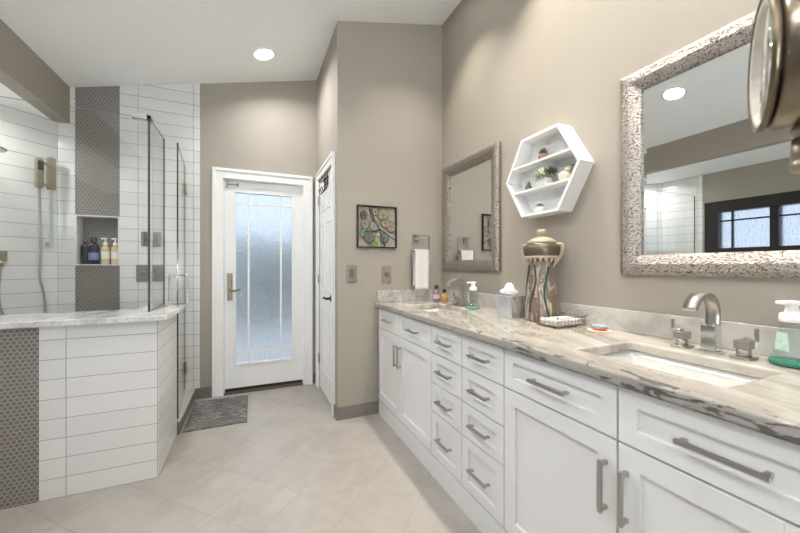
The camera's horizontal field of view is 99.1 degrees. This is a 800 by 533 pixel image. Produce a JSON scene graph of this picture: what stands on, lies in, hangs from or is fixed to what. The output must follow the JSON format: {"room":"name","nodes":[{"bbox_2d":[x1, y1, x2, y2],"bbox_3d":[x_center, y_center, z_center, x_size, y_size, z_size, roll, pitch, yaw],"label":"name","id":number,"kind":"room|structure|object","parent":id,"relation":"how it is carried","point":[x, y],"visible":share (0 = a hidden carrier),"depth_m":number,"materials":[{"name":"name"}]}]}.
{"room":"bathroom","nodes":[
{"label":"bathroom","id":0,"kind":"room"},
{"bbox_2d":[0,83,50,119],"bbox_3d":[-2.066,-1.200,0.123,0.808,0.100,5.570,0,0,-23],"label":"ceiling","id":1,"kind":"structure","parent":0,"point":[22,105],"depth_m":2.39,"materials":[{"name":"paint"}]},
{"bbox_2d":[0,104,57,314],"bbox_3d":[-2.932,0.025,2.277,0.141,2.350,1.106,0,0,18],"label":"wall","id":2,"kind":"structure","parent":0,"point":[26,137],"depth_m":2.53,"materials":[{"name":"tile"}]},
{"bbox_2d":[0,251,6,314],"bbox_3d":[-2.819,0.245,2.408,0.039,0.710,0.098,0,0,21],"label":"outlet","id":3,"kind":"object","parent":2,"relation":"attached to","point":[3,254],"visible":0.59,"depth_m":2.40,"materials":[{"name":"gold metal"}]},
{"bbox_2d":[0,146,6,152],"bbox_3d":[-2.740,-0.803,2.218,0.325,0.076,0.210,0,0,22],"label":"shower head","id":4,"kind":"object","parent":2,"relation":"attached to","point":[2,149],"visible":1,"depth_m":2.25},
{"bbox_2d":[34,156,55,312],"bbox_3d":[-2.713,-0.063,2.574,0.080,1.574,0.170,0,0,5],"label":"shower rail","id":5,"kind":"object","parent":2,"relation":"attached to","point":[50,162],"visible":0.77,"depth_m":2.58,"materials":[{"name":"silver metal"}]},
{"bbox_2d":[0,19,69,122],"bbox_3d":[-1.649,-1.365,0.304,0.100,0.430,5.570,0,0,-23],"label":"wall header","id":6,"kind":"structure","parent":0,"point":[22,71],"depth_m":2.27,"materials":[{"name":"paint"}]},
{"bbox_2d":[0,321,157,509],"bbox_3d":[-2.180,0.753,1.771,1.610,0.893,0.335,0,0,-23],"label":"wall","id":7,"kind":"structure","parent":0,"point":[98,383],"depth_m":1.80,"materials":[{"name":"tile"}]},
{"bbox_2d":[0,305,184,328],"bbox_3d":[-2.199,0.291,1.872,1.656,0.032,0.585,0,0,-23],"label":"wall cap","id":8,"kind":"object","parent":7,"relation":"on","point":[10,321],"visible":0.98,"depth_m":1.88,"materials":[{"name":"stone"}]},
{"bbox_2d":[0,96,135,317],"bbox_3d":[-2.222,-0.313,1.761,1.518,1.174,0.010,0,0,-23],"label":"glass panel","id":9,"kind":"object","parent":8,"relation":"on","point":[0,96],"visible":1,"depth_m":1.91,"materials":[{"name":"clear glass"}]},
{"bbox_2d":[132,113,154,123],"bbox_3d":[-1.558,-0.898,2.074,0.103,0.027,0.075,0,0,-23],"label":"clamp","id":10,"kind":"object","parent":9,"relation":"attached to","point":[134,115],"visible":0.97,"depth_m":2.05,"materials":[{"name":"silver metal"}]},
{"bbox_2d":[148,120,165,311],"bbox_3d":[-1.592,-0.313,2.236,0.020,1.175,0.380,0,0,-23],"label":"glass panel","id":11,"kind":"object","parent":8,"relation":"on","point":[163,303],"visible":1,"depth_m":2.11,"materials":[{"name":"clear glass"}]},
{"bbox_2d":[158,314,176,476],"bbox_3d":[-1.568,0.753,2.147,0.192,0.893,0.532,0,0,-23],"label":"wall","id":12,"kind":"structure","parent":0,"point":[167,330],"depth_m":2.12,"materials":[{"name":"tile"}]},
{"bbox_2d":[168,143,188,418],"bbox_3d":[-1.760,0.102,2.750,0.132,1.985,0.676,0,0,-28],"label":"shower door","id":13,"kind":"structure","parent":12,"relation":"attached to","point":[184,185],"depth_m":2.94,"materials":[{"name":"clear glass"}]},
{"bbox_2d":[177,389,194,422],"bbox_3d":[-1.790,1.109,2.726,0.175,0.013,0.703,0,0,-23],"label":"sill","id":14,"kind":"structure","parent":12,"relation":"attached to","point":[189,393],"depth_m":2.81,"materials":[{"name":"stone"}]},
{"bbox_2d":[58,80,316,390],"bbox_3d":[-1.855,-0.380,3.160,2.313,3.160,0.146,0,0,-23],"label":"wall","id":15,"kind":"structure","parent":0,"point":[174,108],"depth_m":3.00,"materials":[{"name":"tile"}]},
{"bbox_2d":[75,214,119,265],"bbox_3d":[-2.510,-0.214,2.858,0.291,0.411,0.114,0,0,-23],"label":"niche","id":16,"kind":"object","parent":15,"relation":"attached to","point":[78,218],"visible":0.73,"depth_m":2.81,"materials":[{"name":"white tile"}]},
{"bbox_2d":[81,242,88,263],"bbox_3d":[-2.597,-0.109,2.814,0.058,0.180,0.041,0,0,-23],"label":"shampoo bottle","id":17,"kind":"object","parent":16,"relation":"in","point":[84,247],"visible":0.9,"depth_m":2.80,"materials":[{"name":"black plastic"}]},
{"bbox_2d":[88,237,98,263],"bbox_3d":[-2.542,-0.133,2.832,0.069,0.228,0.052,0,0,-23],"label":"shampoo bottle","id":18,"kind":"object","parent":16,"relation":"in","point":[93,248],"visible":0.98,"depth_m":2.81,"materials":[{"name":"blue plastic"}]},
{"bbox_2d":[101,238,109,263],"bbox_3d":[-2.472,-0.129,2.863,0.059,0.220,0.048,0,0,-23],"label":"pump bottle","id":19,"kind":"object","parent":16,"relation":"in","point":[105,250],"visible":0.98,"depth_m":2.85,"materials":[{"name":"beige plastic"}]},
{"bbox_2d":[111,238,117,263],"bbox_3d":[-2.411,-0.129,2.889,0.059,0.220,0.048,0,0,-23],"label":"pump bottle","id":20,"kind":"object","parent":16,"relation":"in","point":[114,250],"visible":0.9,"depth_m":2.87,"materials":[{"name":"beige plastic"}]},
{"bbox_2d":[136,265,151,281],"bbox_3d":[-2.183,0.057,2.908,0.120,0.143,0.055,0,0,-23],"label":"shower valve","id":21,"kind":"object","parent":15,"relation":"attached to","point":[141,270],"visible":0.83,"depth_m":2.91,"materials":[{"name":"metal"}]},
{"bbox_2d":[141,231,147,245],"bbox_3d":[-2.181,-0.237,2.911,0.055,0.125,0.050,0,0,-23],"label":"shower valve","id":22,"kind":"object","parent":15,"relation":"attached to","point":[144,235],"visible":0.84,"depth_m":2.92,"materials":[{"name":"metal"}]},
{"bbox_2d":[153,232,160,245],"bbox_3d":[-2.103,-0.237,2.945,0.055,0.125,0.050,0,0,-23],"label":"shower valve","id":23,"kind":"object","parent":15,"relation":"attached to","point":[156,235],"visible":1,"depth_m":2.96,"materials":[{"name":"metal"}]},
{"bbox_2d":[152,265,162,280],"bbox_3d":[-2.092,0.057,2.950,0.090,0.143,0.050,0,0,-23],"label":"shower valve","id":24,"kind":"object","parent":15,"relation":"attached to","point":[157,270],"visible":0.82,"depth_m":2.96,"materials":[{"name":"metal"}]},
{"bbox_2d":[195,386,211,398],"bbox_3d":[-1.788,1.151,3.109,0.135,0.098,0.012,0,0,-23],"label":"baseboard","id":25,"kind":"structure","parent":15,"relation":"attached to","point":[203,392],"depth_m":3.10,"materials":[{"name":"beige tile"}]},
{"bbox_2d":[212,167,312,397],"bbox_3d":[-1.327,0.143,3.351,0.904,2.114,0.116,0,0,-23],"label":"door frame","id":26,"kind":"structure","parent":15,"relation":"attached to","point":[218,173],"depth_m":3.19,"materials":[{"name":"white paint"}]},
{"bbox_2d":[224,382,302,395],"bbox_3d":[-1.335,1.192,3.378,0.724,0.016,0.140,0,0,-23],"label":"trim","id":27,"kind":"structure","parent":15,"relation":"attached to","point":[299,383],"depth_m":3.31,"materials":[{"name":"brown wood"}]},
{"bbox_2d":[225,180,302,391],"bbox_3d":[-1.318,0.184,3.340,0.716,1.999,0.107,0,0,-23],"label":"door","id":28,"kind":"structure","parent":15,"relation":"in","point":[264,222],"depth_m":3.35,"materials":[{"name":"white paint"}]},
{"bbox_2d":[313,373,315,383],"bbox_3d":[-0.878,1.151,3.504,0.047,0.098,0.012,0,0,-23],"label":"baseboard","id":29,"kind":"structure","parent":15,"relation":"attached to","point":[314,375],"depth_m":3.50,"materials":[{"name":"grey wood"}]},
{"bbox_2d":[0,0,461,86],"bbox_3d":[-0.206,-1.874,0.930,3.046,0.866,5.570,0,0,-23],"label":"ceiling","id":30,"kind":"structure","parent":0,"point":[86,43],"depth_m":2.52,"materials":[{"name":"paint"}]},
{"bbox_2d":[252,48,275,60],"bbox_3d":[-1.148,-1.790,2.881,0.187,0.051,0.192,0,0,-19],"label":"ceiling light","id":31,"kind":"object","parent":30,"relation":"attached to","point":[261,54],"visible":1,"depth_m":2.88,"materials":[{"name":"white paint"}]},
{"bbox_2d":[0,383,480,532],"bbox_3d":[-0.623,1.250,0.749,3.954,0.100,5.570,0,0,-23],"label":"floor","id":32,"kind":"structure","parent":0,"point":[292,467],"depth_m":1.85,"materials":[{"name":"tile"}]},
{"bbox_2d":[177,392,194,434],"bbox_3d":[-1.790,1.157,2.726,0.165,0.085,0.703,0,0,-23],"label":"shower curb","id":33,"kind":"object","parent":32,"relation":"on","point":[179,425],"visible":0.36,"depth_m":2.66,"materials":[{"name":"beige tile"}]},
{"bbox_2d":[183,395,247,432],"bbox_3d":[-1.490,1.193,2.814,0.423,0.014,0.590,0,0,-23],"label":"bath mat","id":34,"kind":"object","parent":32,"relation":"on","point":[212,413],"visible":1,"depth_m":2.76,"materials":[{"name":"grey fabric"}]},
{"bbox_2d":[379,308,433,474],"bbox_3d":[0.264,0.764,2.485,0.637,0.872,0.895,0,0,-23],"label":"base cabinet","id":35,"kind":"object","parent":32,"relation":"on","point":[405,343],"visible":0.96,"depth_m":2.27,"materials":[{"name":"white paint"}]},
{"bbox_2d":[375,300,799,443],"bbox_3d":[0.663,0.310,1.579,0.630,0.036,2.908,0,0,-23],"label":"countertop","id":36,"kind":"structure","parent":35,"relation":"on","point":[770,404],"depth_m":1.06,"materials":[{"name":"stone"}]},
{"bbox_2d":[377,289,440,301],"bbox_3d":[0.086,0.244,2.903,0.598,0.096,0.020,0,0,-23],"label":"side splash","id":37,"kind":"object","parent":36,"relation":"on","point":[411,294],"visible":0.88,"depth_m":2.88,"materials":[{"name":"stone"}]},
{"bbox_2d":[420,308,450,311],"bbox_3d":[0.246,0.392,2.461,0.352,0.126,0.472,0,0,-23],"label":"sink basin","id":38,"kind":"object","parent":36,"relation":"in","point":[424,309],"visible":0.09,"depth_m":2.69,"materials":[{"name":"white ceramic"}]},
{"bbox_2d":[433,285,439,300],"bbox_3d":[0.309,0.223,2.892,0.053,0.136,0.053,0,0,-23],"label":"lotion bottle","id":39,"kind":"object","parent":36,"relation":"on","point":[436,295],"visible":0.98,"depth_m":2.87,"materials":[{"name":"plastic"}]},
{"bbox_2d":[441,289,447,301],"bbox_3d":[0.366,0.239,2.813,0.056,0.104,0.056,0,0,-23],"label":"lotion bottle","id":40,"kind":"object","parent":36,"relation":"on","point":[444,298],"visible":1,"depth_m":2.79,"materials":[{"name":"orange plastic"}]},
{"bbox_2d":[446,278,472,306],"bbox_3d":[0.417,0.190,2.519,0.160,0.204,0.238,0,0,-23],"label":"faucet","id":41,"kind":"object","parent":36,"relation":"on","point":[461,300],"visible":0.91,"depth_m":2.52,"materials":[{"name":"silver metal"}]},
{"bbox_2d":[466,282,479,308],"bbox_3d":[0.507,0.198,2.362,0.097,0.186,0.097,0,0,-6],"label":"soap dispenser","id":42,"kind":"object","parent":36,"relation":"on","point":[472,288],"visible":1,"depth_m":2.35,"materials":[{"name":"white"}]},
{"bbox_2d":[497,282,524,318],"bbox_3d":[0.630,0.191,1.951,0.112,0.200,0.120,0,0,-29],"label":"tissue box","id":43,"kind":"object","parent":36,"relation":"on","point":[510,305],"visible":1,"depth_m":1.91,"materials":[{"name":"mirror"}]},
{"bbox_2d":[521,229,563,321],"bbox_3d":[0.765,0.045,1.842,0.186,0.492,0.186,0,0,1],"label":"lidded jar","id":44,"kind":"object","parent":36,"relation":"on","point":[541,254],"visible":0.98,"depth_m":1.78,"materials":[{"name":"brown ceramic"}]},
{"bbox_2d":[525,265,549,316],"bbox_3d":[0.720,0.127,1.807,0.056,0.272,0.148,0,0,-37],"label":"vase","id":45,"kind":"object","parent":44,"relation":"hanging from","point":[537,297],"depth_m":1.78,"materials":[{"name":"multicoloured ceramic"}]},
{"bbox_2d":[536,312,585,328],"bbox_3d":[0.797,0.264,1.692,0.204,0.055,0.134,0,0,-26],"label":"tray","id":46,"kind":"object","parent":36,"relation":"on","point":[540,316],"visible":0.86,"depth_m":1.66,"materials":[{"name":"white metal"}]},
{"bbox_2d":[541,316,581,325],"bbox_3d":[0.797,0.268,1.692,0.176,0.024,0.106,0,0,-26],"label":"folded hand towels","id":47,"kind":"object","parent":46,"relation":"in","point":[559,317],"visible":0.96,"depth_m":1.66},
{"bbox_2d":[586,324,612,332],"bbox_3d":[0.901,0.278,1.541,0.104,0.027,0.104,0,0,-23],"label":"dish","id":48,"kind":"object","parent":36,"relation":"on","point":[600,328],"visible":1,"depth_m":1.52,"materials":[{"name":"orange ceramic"}]},
{"bbox_2d":[591,327,607,330],"bbox_3d":[0.901,0.280,1.541,0.066,0.012,0.066,0,0,-23],"label":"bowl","id":49,"kind":"object","parent":48,"relation":"on","point":[592,328],"depth_m":1.52,"materials":[{"name":"ceramic"}]},
{"bbox_2d":[600,350,758,387],"bbox_3d":[0.846,0.392,1.078,0.352,0.126,0.467,0,0,-23],"label":"sink basin","id":50,"kind":"object","parent":36,"relation":"in","point":[726,379],"visible":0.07,"depth_m":1.17,"materials":[{"name":"white ceramic"}]},
{"bbox_2d":[670,292,759,360],"bbox_3d":[1.014,0.190,1.143,0.160,0.204,0.238,0,0,-23],"label":"faucet","id":51,"kind":"object","parent":36,"relation":"on","point":[710,331],"visible":1,"depth_m":1.15,"materials":[{"name":"silver metal"}]},
{"bbox_2d":[767,300,799,368],"bbox_3d":[1.154,0.195,1.004,0.100,0.192,0.100,0,0,-6],"label":"soap dispenser","id":52,"kind":"object","parent":36,"relation":"on","point":[791,314],"visible":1,"depth_m":1.00,"materials":[{"name":"white"}]},
{"bbox_2d":[767,332,788,357],"bbox_3d":[1.154,0.225,1.004,0.100,0.132,0.100,0,0,-23],"label":"label","id":53,"kind":"object","parent":52,"relation":"on","point":[781,341],"depth_m":1.00,"materials":[{"name":"paper"}]},
{"bbox_2d":[432,325,462,509],"bbox_3d":[0.503,0.764,1.934,0.637,0.872,0.307,0,0,-23],"label":"base cabinet","id":54,"kind":"object","parent":32,"relation":"on","point":[447,366],"visible":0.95,"depth_m":1.81,"materials":[{"name":"white paint"}]},
{"bbox_2d":[462,335,505,532],"bbox_3d":[0.626,0.764,1.652,0.637,0.872,0.308,0,0,-23],"label":"base cabinet","id":55,"kind":"object","parent":32,"relation":"on","point":[483,363],"visible":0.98,"depth_m":1.52,"materials":[{"name":"white paint"}]},
{"bbox_2d":[504,349,799,532],"bbox_3d":[0.876,0.764,1.076,0.637,0.872,0.947,0,0,-23],"label":"base cabinet","id":56,"kind":"object","parent":32,"relation":"on","point":[584,453],"visible":0.99,"depth_m":0.94,"materials":[{"name":"white paint"}]},
{"bbox_2d":[317,29,334,386],"bbox_3d":[-0.648,-0.367,3.158,0.100,3.135,0.830,0,0,-23],"label":"wall","id":57,"kind":"structure","parent":0,"point":[326,77],"depth_m":3.10,"materials":[{"name":"paint"}]},
{"bbox_2d":[318,168,330,404],"bbox_3d":[-0.689,0.172,3.102,0.099,2.025,0.634,0,0,-23],"label":"door","id":58,"kind":"structure","parent":57,"relation":"in","point":[324,200],"depth_m":3.12,"materials":[{"name":"white paint"}]},
{"bbox_2d":[318,171,328,193],"bbox_3d":[-0.690,-0.750,3.047,0.063,0.187,0.200,0,0,-23],"label":"hook","id":59,"kind":"object","parent":58,"relation":"hanging from","point":[325,178],"visible":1,"depth_m":3.04,"materials":[{"name":"black metal"}]},
{"bbox_2d":[316,151,334,415],"bbox_3d":[-0.686,0.137,3.091,0.024,2.127,0.782,0,0,-23],"label":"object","id":60,"kind":"structure","parent":57,"relation":"attached to","point":[330,161],"depth_m":2.79,"materials":[{"name":"white paint"}]},
{"bbox_2d":[334,404,337,420],"bbox_3d":[-0.506,1.151,2.692,0.012,0.098,0.087,0,0,-23],"label":"baseboard","id":61,"kind":"structure","parent":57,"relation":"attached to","point":[335,406],"depth_m":2.68,"materials":[{"name":"beige tile"}]},
{"bbox_2d":[335,21,441,412],"bbox_3d":[-0.077,-0.483,2.899,0.941,3.366,0.100,0,0,-23],"label":"wall","id":62,"kind":"structure","parent":0,"point":[388,76],"depth_m":2.80,"materials":[{"name":"paint"}]},
{"bbox_2d":[346,264,356,281],"bbox_3d":[-0.382,0.054,2.705,0.085,0.140,0.010,0,0,-23],"label":"switch plate","id":63,"kind":"object","parent":62,"relation":"attached to","point":[351,269],"visible":1,"depth_m":2.70,"materials":[{"name":"beige plastic"}]},
{"bbox_2d":[338,401,377,420],"bbox_3d":[-0.333,1.151,2.727,0.333,0.098,0.012,0,0,-23],"label":"baseboard","id":64,"kind":"structure","parent":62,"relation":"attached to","point":[358,410],"depth_m":2.72,"materials":[{"name":"beige tile"}]},
{"bbox_2d":[357,204,396,248],"bbox_3d":[-0.185,-0.320,2.784,0.343,0.348,0.020,0,0,-23],"label":"wall art","id":65,"kind":"object","parent":62,"relation":"attached to","point":[383,214],"visible":1,"depth_m":2.78,"materials":[{"name":"black metal"}]},
{"bbox_2d":[382,266,390,282],"bbox_3d":[-0.111,0.067,2.823,0.085,0.140,0.010,0,0,-23],"label":"switch plate","id":66,"kind":"object","parent":62,"relation":"attached to","point":[386,270],"visible":1,"depth_m":2.82,"materials":[{"name":"beige plastic"}]},
{"bbox_2d":[411,234,429,288],"bbox_3d":[0.167,-0.040,2.918,0.181,0.460,0.057,0,0,-23],"label":"towel ring","id":67,"kind":"object","parent":62,"relation":"attached to","point":[415,236],"visible":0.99,"depth_m":2.90,"materials":[{"name":"metal"}]},
{"bbox_2d":[413,249,428,289],"bbox_3d":[0.180,0.025,2.899,0.132,0.339,0.046,0,0,-23],"label":"hand towel","id":68,"kind":"object","parent":67,"relation":"hanging from","point":[420,256],"visible":1,"depth_m":2.88,"materials":[{"name":"white fabric"}]},
{"bbox_2d":[442,0,799,328],"bbox_3d":[1.109,-0.490,1.500,0.120,3.380,5.570,0,0,-23],"label":"wall","id":69,"kind":"structure","parent":0,"point":[513,71],"depth_m":1.79,"materials":[{"name":"paint"}]},
{"bbox_2d":[443,141,500,271],"bbox_3d":[0.526,-0.406,2.643,0.036,0.884,0.731,0,0,-23],"label":"wall mirror","id":70,"kind":"object","parent":69,"relation":"attached to","point":[471,185],"visible":1,"depth_m":2.59,"materials":[{"name":"silver metal"}]},
{"bbox_2d":[450,159,490,260],"bbox_3d":[0.539,-0.406,2.649,0.006,0.724,0.571,0,0,-23],"label":"mirror glass","id":71,"kind":"object","parent":70,"relation":"attached to","point":[470,184],"depth_m":2.62,"materials":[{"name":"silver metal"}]},
{"bbox_2d":[506,123,593,217],"bbox_3d":[0.811,-0.516,1.907,0.100,0.454,0.524,0,0,-23],"label":"shelf","id":72,"kind":"object","parent":69,"relation":"attached to","point":[564,147],"visible":0.99,"depth_m":1.89,"materials":[{"name":"white paint"}]},
{"bbox_2d":[525,180,531,189],"bbox_3d":[0.759,-0.475,2.017,0.038,0.062,0.038,0,0,-23],"label":"figurine","id":73,"kind":"object","parent":72,"relation":"on","point":[528,184],"visible":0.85,"depth_m":2.00,"materials":[{"name":"grey ceramic"}]},
{"bbox_2d":[535,204,545,211],"bbox_3d":[0.795,-0.333,1.934,0.060,0.059,0.060,0,0,22],"label":"potted plant","id":74,"kind":"object","parent":72,"relation":"on","point":[540,207],"visible":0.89,"depth_m":1.91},
{"bbox_2d":[538,148,548,158],"bbox_3d":[0.804,-0.633,1.917,0.061,0.078,0.064,0,0,8],"label":"potted plant","id":75,"kind":"object","parent":72,"relation":"on","point":[543,153],"visible":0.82,"depth_m":1.90,"materials":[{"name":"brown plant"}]},
{"bbox_2d":[533,165,559,186],"bbox_3d":[0.796,-0.499,1.875,0.122,0.110,0.152,0,0,-23],"label":"potted plant","id":76,"kind":"object","parent":72,"relation":"on","point":[543,176],"visible":0.98,"depth_m":1.86,"materials":[{"name":"green plant"}]},
{"bbox_2d":[556,166,571,179],"bbox_3d":[0.856,-0.481,1.783,0.067,0.073,0.075,0,0,18],"label":"figurine","id":77,"kind":"object","parent":72,"relation":"on","point":[566,173],"visible":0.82,"depth_m":1.75,"materials":[{"name":"beige ceramic"}]},
{"bbox_2d":[440,288,799,358],"bbox_3d":[0.945,0.243,1.700,0.019,0.098,2.908,0,0,-23],"label":"backsplash","id":78,"kind":"structure","parent":69,"relation":"attached to","point":[639,322],"depth_m":1.40,"materials":[{"name":"stone"}]},
{"bbox_2d":[620,10,799,277],"bbox_3d":[1.159,-0.406,1.184,0.036,0.884,0.790,0,0,-23],"label":"wall mirror","id":79,"kind":"object","parent":69,"relation":"attached to","point":[703,193],"visible":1,"depth_m":1.27,"materials":[{"name":"silver metal"}]},
{"bbox_2d":[643,41,799,254],"bbox_3d":[1.172,-0.406,1.190,0.006,0.724,0.630,0,0,-23],"label":"mirror glass","id":80,"kind":"object","parent":79,"relation":"attached to","point":[713,185],"depth_m":1.25,"materials":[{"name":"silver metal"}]},
{"bbox_2d":[747,0,799,173],"bbox_3d":[0.954,-0.274,0.631,0.880,0.340,0.190,0,0,-14],"label":"makeup mirror","id":81,"kind":"object","parent":69,"relation":"attached to","point":[773,85],"visible":1,"depth_m":0.53,"materials":[{"name":"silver metal"}]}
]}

